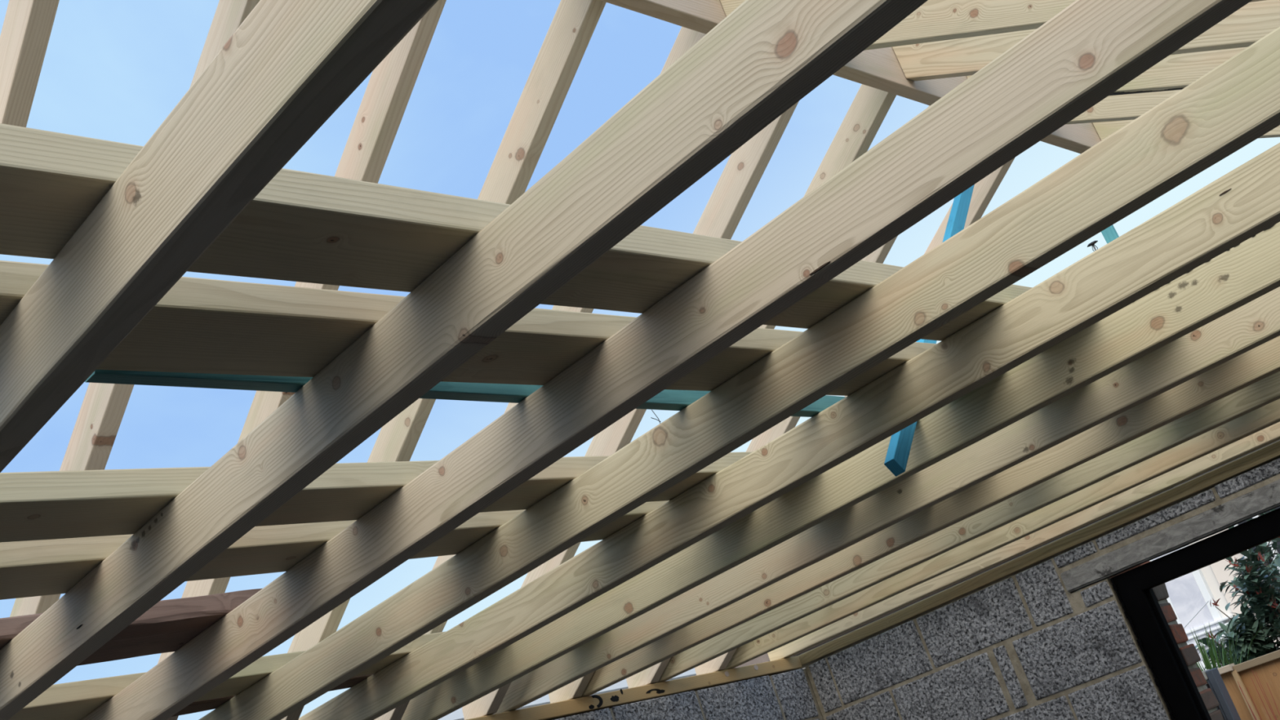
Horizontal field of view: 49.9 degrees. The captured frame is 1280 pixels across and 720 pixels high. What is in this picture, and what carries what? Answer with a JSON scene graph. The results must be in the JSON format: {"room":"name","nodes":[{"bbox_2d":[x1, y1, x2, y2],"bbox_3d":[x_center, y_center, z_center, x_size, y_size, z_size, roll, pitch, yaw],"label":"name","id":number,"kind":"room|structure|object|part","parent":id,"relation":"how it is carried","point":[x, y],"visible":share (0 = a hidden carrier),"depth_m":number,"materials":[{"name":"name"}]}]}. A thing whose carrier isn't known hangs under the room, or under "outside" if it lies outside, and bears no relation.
{"room":"construction site","nodes":[
{"label":"construction site","id":0,"kind":"room"},
{"bbox_2d":[554,668,823,719],"bbox_3d":[-0.932,2.118,3.029,5.652,2.256,0.105,3,-29,-46],"label":"wall","id":1,"kind":"structure","parent":0,"point":[787,695],"depth_m":5.00,"materials":[{"name":"grey concrete"}]},
{"bbox_2d":[466,655,802,719],"bbox_3d":[-1.011,1.104,3.706,4.638,0.049,0.100,3,-29,-46],"label":"wall plate","id":2,"kind":"object","parent":1,"relation":"on","point":[560,709],"visible":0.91,"depth_m":4.71,"materials":[{"name":"beige wood"}]},
{"bbox_2d":[0,0,59,127],"bbox_3d":[-1.360,0.049,2.628,0.044,1.309,1.905,3,-30,-46],"label":"rafter","id":3,"kind":"object","parent":2,"relation":"on","point":[27,27],"visible":0.81,"depth_m":2.37,"materials":[{"name":"beige wood"}]},
{"bbox_2d":[9,0,260,617],"bbox_3d":[-1.125,0.062,2.873,1.908,1.310,0.046,-33,-24,35],"label":"rafter","id":4,"kind":"object","parent":2,"relation":"on","point":[104,406],"visible":0.22,"depth_m":2.84,"materials":[{"name":"beige wood"}]},
{"bbox_2d":[0,0,438,472],"bbox_3d":[-0.747,0.095,1.512,0.046,0.100,3.950,3,-29,-46],"label":"joist","id":5,"kind":"object","parent":2,"relation":"on","point":[287,68],"visible":1,"depth_m":1.15,"materials":[{"name":"beige wood"}]},
{"bbox_2d":[0,123,1032,341],"bbox_3d":[0.522,-0.089,2.380,3.750,0.046,0.144,3,-29,-46],"label":"wooden beam","id":6,"kind":"structure","parent":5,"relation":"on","point":[302,226],"depth_m":1.47,"materials":[{"name":"beige wood"}]},
{"bbox_2d":[157,0,446,719],"bbox_3d":[-0.852,0.078,3.159,1.906,1.310,0.045,-34,-25,36],"label":"rafter","id":7,"kind":"object","parent":2,"relation":"on","point":[389,88],"visible":0.28,"depth_m":2.91,"materials":[{"name":"beige wood"}]},
{"bbox_2d":[280,0,606,719],"bbox_3d":[-0.583,0.093,3.440,1.909,1.310,0.046,-33,-24,34],"label":"rafter","id":8,"kind":"object","parent":2,"relation":"on","point":[574,23],"visible":0.27,"depth_m":3.20,"materials":[{"name":"beige wood"}]},
{"bbox_2d":[374,26,706,719],"bbox_3d":[-0.320,0.107,3.715,1.911,1.310,0.047,-33,-24,33],"label":"rafter","id":9,"kind":"object","parent":2,"relation":"on","point":[686,37],"visible":0.09,"depth_m":3.58,"materials":[{"name":"beige wood"}]},
{"bbox_2d":[462,101,799,719],"bbox_3d":[-0.053,0.122,3.993,1.912,1.310,0.047,-33,-24,33],"label":"rafter","id":10,"kind":"object","parent":2,"relation":"on","point":[744,168],"visible":0.27,"depth_m":3.79,"materials":[{"name":"beige wood"}]},
{"bbox_2d":[81,0,1252,719],"bbox_3d":[-0.181,0.127,2.103,0.048,0.099,3.950,3,-29,-46],"label":"joist","id":11,"kind":"object","parent":2,"relation":"on","point":[1090,50],"visible":1,"depth_m":1.80,"materials":[{"name":"beige wood"}]},
{"bbox_2d":[79,673,373,719],"bbox_3d":[-0.863,0.842,3.552,1.400,0.029,0.097,3,-29,-46],"label":"plank","id":12,"kind":"object","parent":11,"relation":"on","point":[211,704],"visible":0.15,"depth_m":3.35,"materials":[{"name":"brown wood"}]},
{"bbox_2d":[548,84,896,703],"bbox_3d":[0.207,0.137,4.265,1.914,1.310,0.048,-32,-24,32],"label":"rafter","id":13,"kind":"object","parent":2,"relation":"on","point":[870,106],"visible":0.18,"depth_m":3.99,"materials":[{"name":"beige wood"}]},
{"bbox_2d":[600,0,1101,153],"bbox_3d":[0.191,-0.869,3.375,4.170,0.176,0.044,3,-29,-46],"label":"wooden beam","id":14,"kind":"structure","parent":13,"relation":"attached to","point":[880,68],"depth_m":3.81,"materials":[{"name":"beige wood"}]},
{"bbox_2d":[720,0,745,16],"bbox_3d":[0.954,-0.825,2.646,0.045,1.151,1.793,3,-29,-46],"label":"rafter","id":15,"kind":"object","parent":14,"relation":"attached to","point":[729,6],"visible":0.03,"depth_m":3.32,"materials":[{"name":"beige wood"}]},
{"bbox_2d":[864,0,1265,50],"bbox_3d":[1.229,-0.809,2.933,0.045,1.151,1.793,3,-29,-46],"label":"rafter","id":16,"kind":"object","parent":14,"relation":"attached to","point":[935,20],"visible":0.38,"depth_m":3.33,"materials":[{"name":"beige wood"}]},
{"bbox_2d":[892,0,1279,80],"bbox_3d":[1.498,-0.794,3.214,0.046,1.151,1.793,3,-29,-46],"label":"rafter","id":17,"kind":"object","parent":14,"relation":"attached to","point":[959,57],"visible":0.39,"depth_m":3.71,"materials":[{"name":"beige wood"}]},
{"bbox_2d":[966,47,1246,95],"bbox_3d":[1.776,-0.779,3.505,0.046,1.150,1.793,3,-29,-46],"label":"rafter","id":18,"kind":"object","parent":14,"relation":"attached to","point":[1178,71],"visible":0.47,"depth_m":3.77,"materials":[{"name":"beige wood"}]},
{"bbox_2d":[1065,89,1180,124],"bbox_3d":[2.042,-0.764,3.783,0.046,1.150,1.793,3,-29,-46],"label":"rafter","id":19,"kind":"object","parent":14,"relation":"attached to","point":[1128,106],"visible":0.15,"depth_m":4.28,"materials":[{"name":"beige wood"}]},
{"bbox_2d":[626,105,929,688],"bbox_3d":[0.460,0.151,4.529,1.913,1.310,0.048,-32,-24,33],"label":"rafter","id":20,"kind":"object","parent":2,"relation":"on","point":[651,675],"visible":0.09,"depth_m":4.53,"materials":[{"name":"beige wood"}]},
{"bbox_2d":[400,222,1279,719],"bbox_3d":[0.609,0.172,2.928,0.047,0.099,3.951,4,-30,-47],"label":"joist","id":21,"kind":"object","parent":2,"relation":"on","point":[1249,270],"visible":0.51,"depth_m":2.91,"materials":[{"name":"beige wood"}]},
{"bbox_2d":[884,184,974,476],"bbox_3d":[0.779,-0.272,3.466,0.026,1.210,1.364,-34,-25,35],"label":"batten","id":22,"kind":"object","parent":21,"relation":"attached to","point":[900,442],"visible":0.22,"depth_m":2.86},
{"bbox_2d":[694,157,1014,675],"bbox_3d":[0.725,0.166,4.806,1.918,1.310,0.049,-32,-23,31],"label":"rafter","id":23,"kind":"object","parent":2,"relation":"on","point":[984,190],"visible":0.16,"depth_m":4.56,"materials":[{"name":"beige wood"}]},
{"bbox_2d":[493,286,1279,714],"bbox_3d":[0.876,0.186,3.207,3.952,0.099,0.047,-34,-25,36],"label":"joist","id":24,"kind":"object","parent":2,"relation":"on","point":[1256,322],"visible":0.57,"depth_m":3.31,"materials":[{"name":"beige wood"}]},
{"bbox_2d":[0,500,669,599],"bbox_3d":[-0.284,0.340,2.782,3.154,0.046,0.155,1,-28,-44],"label":"wooden beam","id":25,"kind":"structure","parent":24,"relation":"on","point":[42,567],"depth_m":2.35,"materials":[{"name":"beige wood"}]},
{"bbox_2d":[578,335,1279,697],"bbox_3d":[1.121,0.200,3.463,3.954,0.099,0.047,-33,-24,35],"label":"joist","id":26,"kind":"object","parent":2,"relation":"on","point":[1261,362],"visible":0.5,"depth_m":3.63,"materials":[{"name":"beige wood"}]},
{"bbox_2d":[655,371,1279,683],"bbox_3d":[1.367,0.214,3.720,3.952,0.099,0.046,-34,-25,35],"label":"joist","id":27,"kind":"object","parent":2,"relation":"on","point":[1265,391],"visible":0.52,"depth_m":3.99,"materials":[{"name":"beige wood"}]},
{"bbox_2d":[723,398,1279,670],"bbox_3d":[1.614,0.228,3.978,0.046,0.099,3.951,4,-30,-48],"label":"joist","id":28,"kind":"object","parent":2,"relation":"on","point":[1268,415],"visible":0.48,"depth_m":4.31,"materials":[{"name":"beige wood"}]},
{"bbox_2d":[804,457,1279,719],"bbox_3d":[2.230,1.360,3.888,0.105,2.262,3.702,3,-29,-46],"label":"wall","id":29,"kind":"structure","parent":0,"point":[1022,646],"depth_m":4.72,"materials":[{"name":"grey concrete"}]},
{"bbox_2d":[798,440,1279,669],"bbox_3d":[1.870,0.335,4.283,0.094,0.041,3.900,3,-29,-46],"label":"wall plate","id":30,"kind":"object","parent":29,"relation":"on","point":[1271,452],"visible":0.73,"depth_m":4.67,"materials":[{"name":"beige wood"}]},
{"bbox_2d":[767,422,1279,661],"bbox_3d":[1.833,0.240,4.206,0.046,0.099,3.951,4,-30,-47],"label":"joist","id":31,"kind":"object","parent":30,"relation":"on","point":[1268,435],"visible":0.44,"depth_m":4.61,"materials":[{"name":"beige wood"}]},
{"bbox_2d":[1060,479,1279,592],"bbox_3d":[2.065,0.321,4.068,0.064,0.072,1.892,3,-29,-46],"label":"lintel","id":32,"kind":"object","parent":29,"relation":"in","point":[1224,516],"visible":1,"depth_m":4.37,"materials":[{"name":"grey concrete"}]},
{"bbox_2d":[1110,507,1279,719],"bbox_3d":[2.348,1.342,3.753,0.061,2.122,1.418,3,-29,-46],"label":"window","id":33,"kind":"structure","parent":29,"relation":"in","point":[1174,680],"depth_m":4.38,"materials":[{"name":"black paint"}]},
{"bbox_2d":[1081,560,1223,719],"bbox_3d":[1.584,1.984,4.750,0.107,2.314,1.464,3,-29,-46],"label":"wall","id":34,"kind":"structure","parent":0,"point":[1189,653],"depth_m":4.57,"materials":[{"name":"brick"}]},
{"bbox_2d":[1092,119,1279,140],"bbox_3d":[2.360,-0.746,4.115,0.046,1.150,1.793,3,-29,-46],"label":"rafter","id":35,"kind":"object","parent":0,"point":[1104,129],"visible":0.06,"depth_m":4.77,"materials":[{"name":"beige wood"}]},
{"bbox_3d":[-9.282,8.426,8.434,120.000,0.170,90.000,3,-29,-46],"label":"ground","id":36,"kind":"structure","parent":0,"visible":0},
{"bbox_2d":[438,667,696,719],"bbox_3d":[-3.507,8.539,21.256,15.100,4.750,6.600,3,-29,-46],"label":"house","id":37,"kind":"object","parent":36,"relation":"on","point":[458,714],"visible":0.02,"depth_m":20.72,"materials":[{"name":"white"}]},
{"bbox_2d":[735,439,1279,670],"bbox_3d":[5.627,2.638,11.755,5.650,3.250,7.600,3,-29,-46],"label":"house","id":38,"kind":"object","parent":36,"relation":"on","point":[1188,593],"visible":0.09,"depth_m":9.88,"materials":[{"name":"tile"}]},
{"bbox_3d":[3.967,1.761,9.923,0.016,0.780,0.230,3,-29,-46],"label":"pane","id":39,"kind":"part","parent":38,"relation":"part of","materials":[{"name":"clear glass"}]},
{"bbox_3d":[3.951,2.019,9.935,0.080,0.018,0.760,3,-29,-46],"label":"sill","id":40,"kind":"part","parent":38,"relation":"part of","materials":[{"name":"white"}]},
{"bbox_3d":[3.939,1.984,9.949,0.080,0.018,0.760,3,-29,-46],"label":"sill","id":41,"kind":"part","parent":38,"relation":"part of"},
{"bbox_3d":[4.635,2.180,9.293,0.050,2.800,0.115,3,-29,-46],"label":"door","id":42,"kind":"part","parent":38,"relation":"part of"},
{"bbox_3d":[4.673,2.121,9.246,0.070,2.850,0.045,3,-29,-46],"label":"door frame","id":43,"kind":"part","parent":38,"relation":"part of","materials":[{"name":"black"}]},
{"bbox_3d":[4.986,1.940,8.977,0.040,2.800,0.855,3,-29,-46],"label":"panel","id":44,"kind":"part","parent":38,"relation":"part of","materials":[{"name":"black"}]},
{"bbox_2d":[1201,667,1240,719],"bbox_3d":[2.510,2.018,5.149,0.063,1.772,0.074,3,-29,-46],"label":"gate post","id":45,"kind":"object","parent":36,"relation":"on","point":[1228,711],"visible":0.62,"depth_m":5.39,"materials":[{"name":"grey paint"}]},
{"bbox_2d":[1205,681,1224,719],"bbox_3d":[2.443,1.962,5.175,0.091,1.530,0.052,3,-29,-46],"label":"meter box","id":46,"kind":"object","parent":45,"relation":"attached to","point":[1206,684],"visible":0.09,"depth_m":5.42,"materials":[{"name":"grey paint"}]},
{"bbox_2d":[1190,616,1261,681],"bbox_3d":[2.693,2.029,5.695,0.560,1.950,0.525,3,-29,-46],"label":"plant","id":47,"kind":"object","parent":36,"relation":"on","point":[1206,662],"visible":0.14,"depth_m":5.92,"materials":[{"name":"green plant"}]},
{"bbox_2d":[1183,600,1208,628],"bbox_3d":[2.393,1.228,6.122,0.004,0.184,0.397,3,-29,-46],"label":"cane","id":48,"kind":"object","parent":47,"relation":"attached to","point":[1207,601],"visible":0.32,"depth_m":6.07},
{"bbox_2d":[1195,508,1279,669],"bbox_3d":[3.262,1.645,5.859,0.919,2.468,1.489,-9,-22,-26],"label":"shrub","id":49,"kind":"object","parent":36,"relation":"on","point":[1261,588],"visible":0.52,"depth_m":6.24,"materials":[{"name":"green plant"}]},
{"bbox_2d":[1217,649,1279,719],"bbox_3d":[3.026,1.779,5.020,0.053,1.735,1.205,3,-29,-46],"label":"fence panel","id":50,"kind":"object","parent":36,"relation":"on","point":[1267,667],"visible":0.93,"depth_m":5.56,"materials":[{"name":"brown wood"}]},
{"bbox_3d":[2.397,1.273,5.647,0.050,0.026,0.083,3,-29,-46],"label":"rail","id":51,"kind":"part","parent":50,"relation":"part of","materials":[{"name":"brown wood"}]},
{"bbox_3d":[2.803,1.010,5.284,0.040,0.030,1.118,3,-29,-46],"label":"rail","id":52,"kind":"part","parent":50,"relation":"part of","materials":[{"name":"brown wood"}]},
{"bbox_2d":[1237,669,1279,719],"bbox_3d":[2.666,2.005,5.176,0.055,1.718,0.108,3,-29,-46],"label":"plant","id":53,"kind":"object","parent":36,"relation":"on","point":[1251,669],"visible":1,"depth_m":5.43,"materials":[{"name":"red plant"}]},
{"bbox_3d":[2.659,2.038,5.191,0.037,1.675,0.011,-17,-20,-5],"label":"stem","id":54,"kind":"part","parent":53,"relation":"part of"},
{"bbox_3d":[2.656,2.042,5.179,0.010,1.660,0.047,-27,-21,22],"label":"stem","id":55,"kind":"part","parent":53,"relation":"part of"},
{"bbox_3d":[2.669,2.018,5.175,0.008,1.693,0.040,-2,-26,-39],"label":"stem","id":56,"kind":"part","parent":53,"relation":"part of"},
{"bbox_3d":[2.677,2.003,5.180,0.020,1.718,0.050,3,-29,-46],"label":"stem","id":57,"kind":"part","parent":53,"relation":"part of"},
{"bbox_3d":[2.678,2.009,5.175,0.056,1.704,0.019,-25,-21,17],"label":"stem","id":58,"kind":"part","parent":53,"relation":"part of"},
{"bbox_3d":[1.591,0.345,0.641,5.754,2.256,0.105,3,-29,-46],"label":"wall","id":59,"kind":"structure","parent":0,"visible":0},
{"bbox_3d":[1.204,-0.687,0.989,5.638,0.047,0.099,3,-29,-46],"label":"wall plate","id":60,"kind":"object","parent":59,"relation":"on","visible":0},
{"bbox_2d":[0,0,928,719],"bbox_3d":[-0.455,0.112,1.817,0.047,0.099,3.950,3,-29,-46],"label":"joist","id":61,"kind":"object","parent":60,"relation":"on","point":[765,56],"visible":1,"depth_m":1.53,"materials":[{"name":"beige wood"}]},
{"bbox_2d":[0,588,262,666],"bbox_3d":[-1.148,0.515,2.457,1.201,0.046,0.240,1,-28,-44],"label":"wooden beam","id":62,"kind":"structure","parent":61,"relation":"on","point":[169,624],"depth_m":2.62,"materials":[{"name":"brown wood"}]},
{"bbox_2d":[199,26,1279,719],"bbox_3d":[0.083,0.142,2.378,0.046,0.099,3.950,3,-29,-46],"label":"joist","id":63,"kind":"object","parent":60,"relation":"on","point":[1236,103],"visible":1,"depth_m":2.14,"materials":[{"name":"beige wood"}]},
{"bbox_2d":[0,451,752,542],"bbox_3d":[-0.079,0.237,2.695,3.301,0.045,0.153,2,-29,-45],"label":"wooden beam","id":64,"kind":"structure","parent":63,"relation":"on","point":[75,504],"depth_m":2.01,"materials":[{"name":"beige wood"}]},
{"bbox_2d":[298,142,1279,719],"bbox_3d":[0.357,0.157,2.665,0.047,0.099,3.950,3,-29,-46],"label":"joist","id":65,"kind":"object","parent":60,"relation":"on","point":[1243,202],"visible":1,"depth_m":2.57,"materials":[{"name":"beige wood"}]},
{"bbox_2d":[8,631,444,719],"bbox_3d":[-0.695,0.766,3.526,2.210,0.043,0.176,3,-29,-46],"label":"wooden beam","id":66,"kind":"structure","parent":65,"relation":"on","point":[73,700],"depth_m":2.98,"materials":[{"name":"beige wood"}]},
{"bbox_2d":[84,369,845,417],"bbox_3d":[-0.054,0.055,2.231,0.028,0.038,1.752,-33,-24,35],"label":"batten","id":67,"kind":"object","parent":65,"relation":"on","point":[667,399],"visible":0.18,"depth_m":1.94,"materials":[{"name":"wood"}]},
{"bbox_2d":[0,260,936,395],"bbox_3d":[0.378,0.013,2.512,3.750,0.042,0.153,3,-29,-46],"label":"wooden beam","id":68,"kind":"structure","parent":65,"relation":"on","point":[205,326],"depth_m":1.65,"materials":[{"name":"beige wood"}]},
{"bbox_2d":[1087,240,1097,251],"bbox_3d":[0.763,-0.187,2.308,0.020,0.028,0.020,3,-29,-46],"label":"nail","id":69,"kind":"object","parent":65,"relation":"on","point":[1094,242],"visible":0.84,"depth_m":2.31,"materials":[{"name":"grey metal"}]},
{"bbox_2d":[1101,225,1119,244],"bbox_3d":[0.779,-0.215,2.289,0.014,0.049,0.020,3,-29,-46],"label":"packer","id":70,"kind":"object","parent":65,"relation":"on","point":[1109,233],"visible":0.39,"depth_m":2.28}
]}

